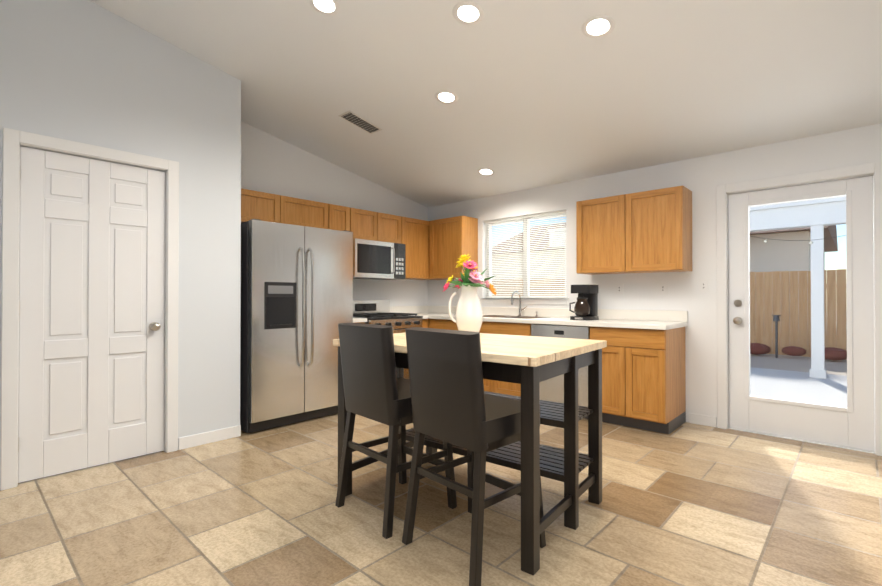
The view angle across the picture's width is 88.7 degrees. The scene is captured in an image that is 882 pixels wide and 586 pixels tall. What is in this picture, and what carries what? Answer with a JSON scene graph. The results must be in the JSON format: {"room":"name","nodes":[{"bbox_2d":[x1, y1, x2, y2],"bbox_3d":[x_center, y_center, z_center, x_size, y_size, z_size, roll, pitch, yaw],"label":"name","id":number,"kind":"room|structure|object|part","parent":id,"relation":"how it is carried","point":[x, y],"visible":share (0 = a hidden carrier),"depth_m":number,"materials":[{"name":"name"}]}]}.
{"room":"kitchen","nodes":[
{"label":"kitchen","id":0,"kind":"room"},
{"bbox_2d":[0,0,240,486],"bbox_3d":[-3.611,-0.768,2.136,0.720,3.865,4.990,0,-1,43],"label":"wall","id":1,"kind":"structure","parent":0,"point":[87,72],"depth_m":3.35,"materials":[{"name":"white paint"}]},
{"bbox_2d":[0,127,178,489],"bbox_3d":[-2.329,0.095,3.063,0.136,2.153,0.946,0,-1,43],"label":"door frame","id":2,"kind":"structure","parent":1,"relation":"attached to","point":[12,139],"depth_m":2.73,"materials":[{"name":"white wood"}]},
{"bbox_2d":[18,146,164,482],"bbox_3d":[-2.308,0.131,3.036,0.108,2.063,0.800,0,-1,43],"label":"pantry door","id":3,"kind":"structure","parent":1,"relation":"in","point":[91,303],"depth_m":3.01,"materials":[{"name":"white wood"}]},
{"bbox_2d":[178,425,240,449],"bbox_3d":[-1.804,1.129,3.537,0.013,0.090,0.460,0,-1,43],"label":"baseboard","id":4,"kind":"structure","parent":1,"relation":"attached to","point":[194,440],"depth_m":3.52,"materials":[{"name":"white wood"}]},
{"bbox_2d":[241,121,427,305],"bbox_3d":[-1.229,-0.306,5.351,0.150,2.984,3.210,0,-1,43],"label":"wall","id":5,"kind":"structure","parent":0,"point":[270,164],"depth_m":5.15,"materials":[{"name":"white paint"}]},
{"bbox_2d":[241,188,288,223],"bbox_3d":[-1.853,-0.805,4.331,0.315,0.310,0.608,0,-1,43],"label":"upper cabinet","id":6,"kind":"object","parent":5,"relation":"attached to","point":[268,207],"depth_m":4.29,"materials":[{"name":"brown wood"}]},
{"bbox_2d":[289,197,328,228],"bbox_3d":[-1.519,-0.803,4.692,0.315,0.310,0.608,0,-1,43],"label":"upper cabinet","id":7,"kind":"object","parent":5,"relation":"attached to","point":[302,212],"depth_m":4.64,"materials":[{"name":"brown wood"}]},
{"bbox_2d":[329,204,352,231],"bbox_3d":[-1.217,-0.573,5.016,0.315,0.765,0.272,0,-1,43],"label":"upper cabinet","id":8,"kind":"object","parent":5,"relation":"attached to","point":[340,217],"depth_m":4.93,"materials":[{"name":"brown wood"}]},
{"bbox_2d":[353,208,384,241],"bbox_3d":[-0.972,-0.779,5.283,0.315,0.350,0.442,0,-1,43],"label":"upper cabinet","id":9,"kind":"object","parent":5,"relation":"attached to","point":[367,225],"depth_m":5.21,"materials":[{"name":"brown wood"}]},
{"bbox_2d":[353,238,405,279],"bbox_3d":[-0.816,-0.384,5.358,0.428,0.429,0.756,0,-1,43],"label":"microwave","id":10,"kind":"object","parent":9,"relation":"attached to","point":[377,260],"visible":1,"depth_m":5.21,"materials":[{"name":"silver metal"}]},
{"bbox_2d":[385,214,404,243],"bbox_3d":[-0.751,-0.777,5.522,0.315,0.350,0.442,0,-1,43],"label":"upper cabinet","id":11,"kind":"object","parent":5,"relation":"attached to","point":[394,225],"depth_m":5.50,"materials":[{"name":"brown wood"}]},
{"bbox_2d":[390,306,428,313],"bbox_3d":[-0.450,0.226,6.060,0.018,0.100,0.759,0,-1,43],"label":"backsplash","id":12,"kind":"structure","parent":5,"relation":"attached to","point":[393,309],"depth_m":6.07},
{"bbox_2d":[405,217,428,279],"bbox_3d":[-0.334,-0.567,5.972,0.315,0.765,0.778,0,-1,43],"label":"upper cabinet","id":13,"kind":"object","parent":5,"relation":"attached to","point":[416,230],"depth_m":5.79,"materials":[{"name":"brown wood"}]},
{"bbox_2d":[353,318,366,321],"bbox_3d":[-1.103,0.288,4.905,0.626,0.040,0.272,0,-1,43],"label":"countertop","id":14,"kind":"structure","parent":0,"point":[354,319],"depth_m":4.72,"materials":[{"name":"white stone"}]},
{"bbox_2d":[0,413,881,585],"bbox_3d":[-0.161,1.207,0.935,7.700,0.100,8.230,0,-1,43],"label":"floor","id":15,"kind":"structure","parent":0,"point":[688,504],"depth_m":2.32,"materials":[{"name":"tile"}]},
{"bbox_2d":[240,219,352,432],"bbox_3d":[-1.469,0.277,4.312,0.841,1.780,1.015,0,-1,43],"label":"refrigerator","id":16,"kind":"object","parent":15,"relation":"on","point":[296,295],"visible":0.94,"depth_m":3.96,"materials":[{"name":"silver metal"}]},
{"bbox_2d":[353,300,422,378],"bbox_3d":[-0.702,0.636,5.245,0.718,1.100,0.760,0,-1,43],"label":"range","id":17,"kind":"object","parent":15,"relation":"on","point":[375,312],"visible":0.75,"depth_m":5.20,"materials":[{"name":"silver metal"}]},
{"bbox_2d":[335,323,456,538],"bbox_3d":[-0.249,0.665,2.466,0.483,1.004,0.472,0,-1,-43],"label":"stool","id":18,"kind":"object","parent":15,"relation":"on","point":[376,389],"visible":0.94,"depth_m":2.29,"materials":[{"name":"black wood"}]},
{"bbox_2d":[422,318,432,327],"bbox_3d":[-0.161,0.752,5.886,0.674,0.875,0.656,0,-1,43],"label":"base cabinet","id":19,"kind":"object","parent":15,"relation":"on","point":[426,322],"depth_m":5.48,"materials":[{"name":"brown wood"}]},
{"bbox_2d":[433,318,457,329],"bbox_3d":[0.265,0.750,5.534,0.539,0.875,0.595,0,-1,43],"label":"base cabinet","id":20,"kind":"object","parent":15,"relation":"on","point":[438,323],"depth_m":5.34,"materials":[{"name":"brown wood"}]},
{"bbox_2d":[338,348,601,574],"bbox_3d":[0.154,0.737,2.574,1.310,0.861,0.964,0,-1,43],"label":"kitchen island","id":21,"kind":"object","parent":15,"relation":"on","point":[534,460],"depth_m":2.24,"materials":[{"name":"black wood"}]},
{"bbox_2d":[333,332,606,371],"bbox_3d":[0.153,0.287,2.578,1.353,0.038,1.008,0,-1,43],"label":"island countertop","id":22,"kind":"structure","parent":21,"relation":"on","point":[516,353],"depth_m":2.20,"materials":[{"name":"beige wood"}]},
{"bbox_2d":[442,254,496,331],"bbox_3d":[0.171,0.004,2.993,0.353,0.531,0.351,0,-1,43],"label":"vase","id":23,"kind":"object","parent":22,"relation":"on","point":[469,315],"visible":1,"depth_m":2.94,"materials":[{"name":"white ceramic"}]},
{"bbox_2d":[402,327,545,585],"bbox_3d":[0.148,0.663,2.092,0.483,1.004,0.472,0,-1,-42],"label":"stool","id":24,"kind":"object","parent":15,"relation":"on","point":[452,402],"visible":0.85,"depth_m":1.92,"materials":[{"name":"black wood"}]},
{"bbox_2d":[480,322,496,392],"bbox_3d":[0.588,0.748,5.235,0.583,0.875,0.595,0,-1,43],"label":"base cabinet","id":25,"kind":"object","parent":15,"relation":"on","point":[486,327],"depth_m":4.89,"materials":[{"name":"brown wood"}]},
{"bbox_2d":[497,322,528,396],"bbox_3d":[0.910,0.746,4.937,0.525,0.875,0.595,0,-1,43],"label":"base cabinet","id":26,"kind":"object","parent":15,"relation":"on","point":[508,328],"depth_m":4.70,"materials":[{"name":"brown wood"}]},
{"bbox_2d":[529,322,596,418],"bbox_3d":[1.329,0.744,4.550,0.740,0.875,0.595,0,-1,43],"label":"base cabinet","id":27,"kind":"object","parent":15,"relation":"on","point":[552,389],"depth_m":4.30,"materials":[{"name":"metal"}]},
{"bbox_2d":[531,324,589,406],"bbox_3d":[1.309,0.694,4.529,0.612,0.773,0.621,0,-1,43],"label":"dishwasher","id":28,"kind":"object","parent":27,"relation":"in","point":[552,389],"depth_m":4.31,"materials":[{"name":"silver metal"}]},
{"bbox_2d":[597,326,632,426],"bbox_3d":[1.697,0.741,4.210,0.384,0.875,0.595,0,-1,43],"label":"base cabinet","id":29,"kind":"object","parent":15,"relation":"on","point":[617,358],"depth_m":3.96,"materials":[{"name":"brown wood"}]},
{"bbox_2d":[633,326,685,433],"bbox_3d":[1.893,0.740,4.029,0.381,0.875,0.595,0,-1,43],"label":"base cabinet","id":30,"kind":"object","parent":15,"relation":"on","point":[643,370],"depth_m":3.80,"materials":[{"name":"brown wood"}]},
{"bbox_2d":[411,314,687,329],"bbox_3d":[0.767,0.289,4.948,3.316,0.040,0.778,0,-1,43],"label":"countertop","id":31,"kind":"structure","parent":30,"relation":"on","point":[621,323],"depth_m":4.34,"materials":[{"name":"white stone"}]},
{"bbox_2d":[483,291,549,318],"bbox_3d":[0.770,0.219,5.086,0.824,0.490,0.505,0,-1,43],"label":"sink","id":32,"kind":"object","parent":31,"relation":"in","point":[519,312],"depth_m":5.23,"materials":[{"name":"silver metal"}]},
{"bbox_2d":[569,285,598,320],"bbox_3d":[1.408,0.092,4.475,0.232,0.345,0.253,0,-1,43],"label":"coffee maker","id":33,"kind":"object","parent":31,"relation":"on","point":[586,306],"visible":1,"depth_m":4.40,"materials":[{"name":"black plastic"}]},
{"bbox_2d":[90,0,881,207],"bbox_3d":[-0.161,-2.036,0.957,7.700,1.640,8.230,0,-1,43],"label":"ceiling","id":34,"kind":"structure","parent":0,"point":[547,92],"depth_m":3.23,"materials":[{"name":"white paint"}]},
{"bbox_2d":[309,0,339,15],"bbox_3d":[-0.717,-1.774,2.769,0.190,0.037,0.187,0,-1,43],"label":"recessed light","id":35,"kind":"object","parent":34,"relation":"in","point":[328,7],"visible":1,"depth_m":2.79,"materials":[{"name":"white"}]},
{"bbox_2d":[338,110,381,133],"bbox_3d":[-0.744,-1.577,4.182,0.170,0.076,0.375,0,-1,43],"label":"ceiling vent","id":36,"kind":"object","parent":34,"relation":"in","point":[359,121],"visible":1,"depth_m":4.17,"materials":[{"name":"white metal"}]},
{"bbox_2d":[435,90,457,103],"bbox_3d":[0.043,-1.564,3.604,0.190,0.037,0.187,0,-1,43],"label":"recessed light","id":37,"kind":"object","parent":34,"relation":"in","point":[446,97],"visible":1,"depth_m":3.60,"materials":[{"name":"white plastic"}]},
{"bbox_2d":[453,1,483,24],"bbox_3d":[0.163,-1.675,2.704,0.190,0.037,0.187,0,-1,43],"label":"recessed light","id":38,"kind":"object","parent":34,"relation":"in","point":[468,13],"visible":1,"depth_m":2.70,"materials":[{"name":"white"}]},
{"bbox_2d":[478,168,494,175],"bbox_3d":[0.493,-1.323,4.930,0.190,0.037,0.187,0,-1,43],"label":"recessed light","id":39,"kind":"object","parent":34,"relation":"in","point":[485,171],"visible":1,"depth_m":4.92,"materials":[{"name":"white"}]},
{"bbox_2d":[581,15,614,37],"bbox_3d":[0.935,-1.583,2.684,0.190,0.037,0.187,0,-1,43],"label":"recessed light","id":40,"kind":"object","parent":34,"relation":"in","point":[598,26],"visible":1,"depth_m":2.68,"materials":[{"name":"white plastic"}]},
{"bbox_2d":[428,123,881,421],"bbox_3d":[2.582,-0.043,3.910,7.700,2.440,0.150,0,-1,43],"label":"wall","id":41,"kind":"structure","parent":0,"point":[701,178],"depth_m":4.10,"materials":[{"name":"white paint"}]},
{"bbox_2d":[429,216,477,279],"bbox_3d":[0.145,-0.568,5.844,0.600,0.765,0.315,0,-1,43],"label":"upper cabinet","id":42,"kind":"object","parent":41,"relation":"attached to","point":[451,238],"depth_m":5.70,"materials":[{"name":"brown wood"}]},
{"bbox_2d":[455,288,458,296],"bbox_3d":[0.215,-0.009,5.990,0.072,0.116,0.008,0,-1,43],"label":"electrical outlet","id":43,"kind":"object","parent":41,"relation":"attached to","point":[456,289],"depth_m":5.98,"materials":[{"name":"white plastic"}]},
{"bbox_2d":[479,298,568,304],"bbox_3d":[0.967,0.096,5.337,1.220,0.071,0.115,0,-1,43],"label":"window sill","id":44,"kind":"structure","parent":41,"relation":"attached to","point":[555,301],"depth_m":5.24,"materials":[{"name":"white"}]},
{"bbox_2d":[487,213,565,296],"bbox_3d":[1.025,-0.418,5.403,1.150,0.990,0.055,0,-1,43],"label":"window","id":45,"kind":"structure","parent":41,"relation":"in","point":[523,220],"depth_m":5.39,"materials":[{"name":"white plastic"}]},
{"bbox_2d":[484,210,565,297],"bbox_3d":[0.971,-0.427,5.345,1.134,0.970,0.046,0,-1,43],"label":"window blinds","id":46,"kind":"object","parent":45,"relation":"attached to","point":[554,213],"visible":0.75,"depth_m":5.31,"materials":[{"name":"white plastic"}]},
{"bbox_2d":[429,306,687,321],"bbox_3d":[1.025,0.221,5.227,3.316,0.100,0.018,0,-1,43],"label":"backsplash","id":47,"kind":"structure","parent":41,"relation":"attached to","point":[645,315],"depth_m":4.88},
{"bbox_2d":[576,193,632,274],"bbox_3d":[1.659,-0.557,4.445,0.543,0.725,0.315,0,-1,43],"label":"upper cabinet","id":48,"kind":"object","parent":41,"relation":"attached to","point":[604,226],"depth_m":4.32,"materials":[{"name":"brown wood"}]},
{"bbox_2d":[616,283,622,294],"bbox_3d":[1.793,-0.039,4.530,0.072,0.116,0.008,0,-1,43],"label":"electrical outlet","id":49,"kind":"object","parent":41,"relation":"attached to","point":[619,286],"depth_m":4.53,"materials":[{"name":"white plastic"}]},
{"bbox_2d":[633,186,691,272],"bbox_3d":[1.972,-0.559,4.155,0.543,0.725,0.315,0,-1,43],"label":"upper cabinet","id":50,"kind":"object","parent":41,"relation":"attached to","point":[662,218],"depth_m":3.99,"materials":[{"name":"brown wood"}]},
{"bbox_2d":[659,282,666,294],"bbox_3d":[2.095,-0.041,4.252,0.072,0.116,0.008,0,-1,43],"label":"electrical outlet","id":51,"kind":"object","parent":41,"relation":"attached to","point":[662,286],"depth_m":4.25,"materials":[{"name":"white plastic"}]},
{"bbox_2d":[699,279,707,292],"bbox_3d":[2.344,-0.062,4.022,0.072,0.116,0.008,0,-1,43],"label":"electrical outlet","id":52,"kind":"object","parent":41,"relation":"attached to","point":[703,285],"depth_m":4.02,"materials":[{"name":"white plastic"}]},
{"bbox_2d":[716,162,881,455],"bbox_3d":[2.868,0.118,3.647,1.071,2.123,0.186,0,-1,43],"label":"door frame","id":53,"kind":"structure","parent":41,"relation":"attached to","point":[821,176],"depth_m":3.64,"materials":[{"name":"white wood"}]},
{"bbox_2d":[728,176,874,451],"bbox_3d":[2.842,0.153,3.619,0.915,2.028,0.120,0,-1,43],"label":"door","id":54,"kind":"structure","parent":41,"relation":"in","point":[851,424],"depth_m":3.54,"materials":[{"name":"white"}]},
{"bbox_3d":[2.539,0.162,3.862,0.064,0.212,0.066,0,-1,43],"label":"knob","id":55,"kind":"part","parent":54,"relation":"part of","materials":[{"name":"silver metal"}]},
{"label":"outside","id":56,"kind":"structure","parent":0,"visible":0},
{"bbox_2d":[750,311,874,406],"bbox_3d":[18.809,1.367,19.541,42.000,0.148,44.850,0,-1,43],"label":"ground","id":57,"kind":"structure","parent":56,"point":[767,390],"depth_m":6.24,"materials":[{"name":"beige concrete"}]},
{"bbox_2d":[492,223,837,338],"bbox_3d":[8.575,-0.996,18.429,11.300,4.660,8.400,0,-1,43],"label":"house","id":58,"kind":"structure","parent":57,"relation":"on","point":[787,256],"depth_m":12.76,"materials":[{"name":"white paint"}]},
{"bbox_2d":[492,269,846,359],"bbox_3d":[5.250,0.389,6.335,28.023,1.728,6.771,0,-1,43],"label":"fence","id":59,"kind":"object","parent":57,"relation":"on","point":[773,280],"depth_m":9.18,"materials":[{"name":"brown wood"}]},
{"bbox_2d":[548,196,845,378],"bbox_3d":[5.252,-0.061,6.283,8.500,2.532,0.761,0,-1,43],"label":"patio cover","id":60,"kind":"object","parent":57,"relation":"on","point":[799,221],"depth_m":6.44,"materials":[{"name":"white"}]},
{"bbox_2d":[750,315,846,360],"bbox_3d":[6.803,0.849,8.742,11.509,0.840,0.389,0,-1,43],"label":"patio furniture","id":61,"kind":"object","parent":57,"relation":"on","point":[760,349],"depth_m":8.75,"materials":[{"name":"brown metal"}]}
]}

